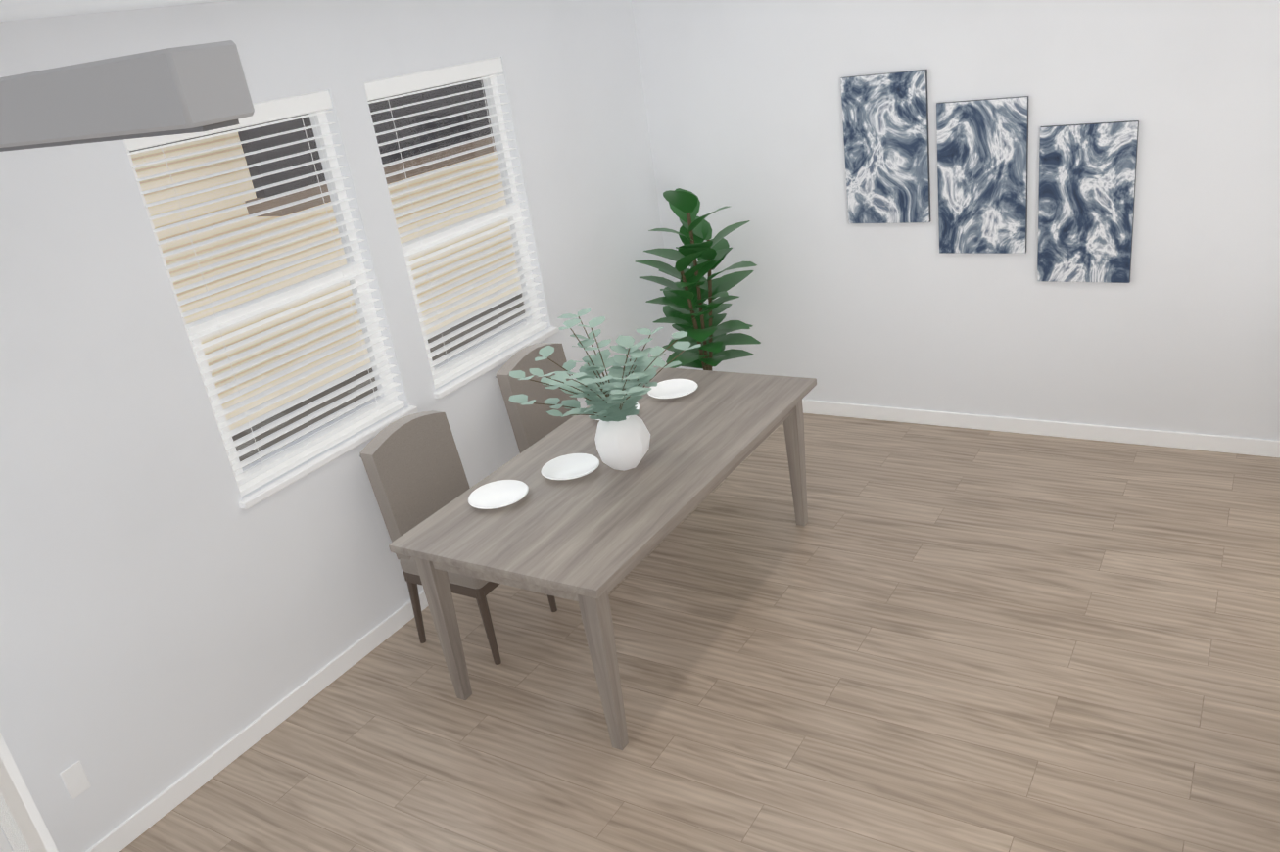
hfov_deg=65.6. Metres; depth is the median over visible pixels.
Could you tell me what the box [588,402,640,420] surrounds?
plate
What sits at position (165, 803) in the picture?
baseboard
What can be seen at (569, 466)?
plate
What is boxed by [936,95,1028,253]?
canvas art
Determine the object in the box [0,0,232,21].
ceiling
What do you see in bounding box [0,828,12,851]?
door frame
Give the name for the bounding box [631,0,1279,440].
wall
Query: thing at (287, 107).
window blind
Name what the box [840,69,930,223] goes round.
canvas art
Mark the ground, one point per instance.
(315, 408)
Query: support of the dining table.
on the floor
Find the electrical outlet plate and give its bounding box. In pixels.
[59,760,91,799]
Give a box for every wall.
[0,0,679,851]
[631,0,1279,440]
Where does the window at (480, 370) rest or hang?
in the wall at (170, 611)
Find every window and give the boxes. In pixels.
[127,110,417,509]
[369,74,558,398]
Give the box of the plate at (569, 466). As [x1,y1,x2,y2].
[540,453,599,479]
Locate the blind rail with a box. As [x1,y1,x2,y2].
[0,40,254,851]
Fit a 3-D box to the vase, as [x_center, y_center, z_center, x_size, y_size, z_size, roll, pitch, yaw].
[-0.099,-0.121,4.068,0.740,0.606,0.678,6,27,32]
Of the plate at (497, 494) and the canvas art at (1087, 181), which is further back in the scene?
the canvas art at (1087, 181)
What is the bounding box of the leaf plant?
[635,188,760,371]
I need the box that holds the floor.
[119,413,1279,851]
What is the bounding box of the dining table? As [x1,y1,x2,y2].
[388,366,816,750]
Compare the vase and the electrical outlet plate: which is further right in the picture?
the vase
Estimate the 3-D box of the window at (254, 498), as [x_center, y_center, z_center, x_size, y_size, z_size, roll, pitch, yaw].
[-1.439,-0.532,3.987,0.145,1.440,0.980,6,27,32]
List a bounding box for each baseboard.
[86,589,428,851]
[802,399,1279,457]
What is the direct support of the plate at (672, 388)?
on the dining table
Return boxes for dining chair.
[359,410,557,664]
[495,342,577,453]
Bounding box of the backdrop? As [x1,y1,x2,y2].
[129,77,521,430]
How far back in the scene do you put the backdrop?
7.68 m
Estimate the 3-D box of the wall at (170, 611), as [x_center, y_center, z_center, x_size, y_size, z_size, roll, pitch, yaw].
[-2.027,0.205,3.213,0.120,2.740,8.130,6,27,32]
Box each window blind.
[123,90,404,496]
[363,56,548,388]
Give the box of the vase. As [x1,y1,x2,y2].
[508,308,701,471]
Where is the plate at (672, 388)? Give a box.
[647,379,698,398]
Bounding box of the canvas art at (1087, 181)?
[1037,120,1138,283]
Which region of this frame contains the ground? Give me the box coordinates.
[232,292,525,468]
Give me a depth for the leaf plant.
5.82 m
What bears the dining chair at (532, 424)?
on the floor
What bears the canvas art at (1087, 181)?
attached to the wall at (1176, 333)
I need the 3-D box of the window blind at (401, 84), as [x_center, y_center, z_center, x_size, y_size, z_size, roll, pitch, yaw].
[-0.853,-0.999,4.833,0.053,1.404,0.932,6,27,32]
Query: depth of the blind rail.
1.17 m
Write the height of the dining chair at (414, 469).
1.010 m
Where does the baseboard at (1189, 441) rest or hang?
attached to the wall at (1176, 333)
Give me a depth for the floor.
3.89 m
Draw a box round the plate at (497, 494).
[468,479,528,509]

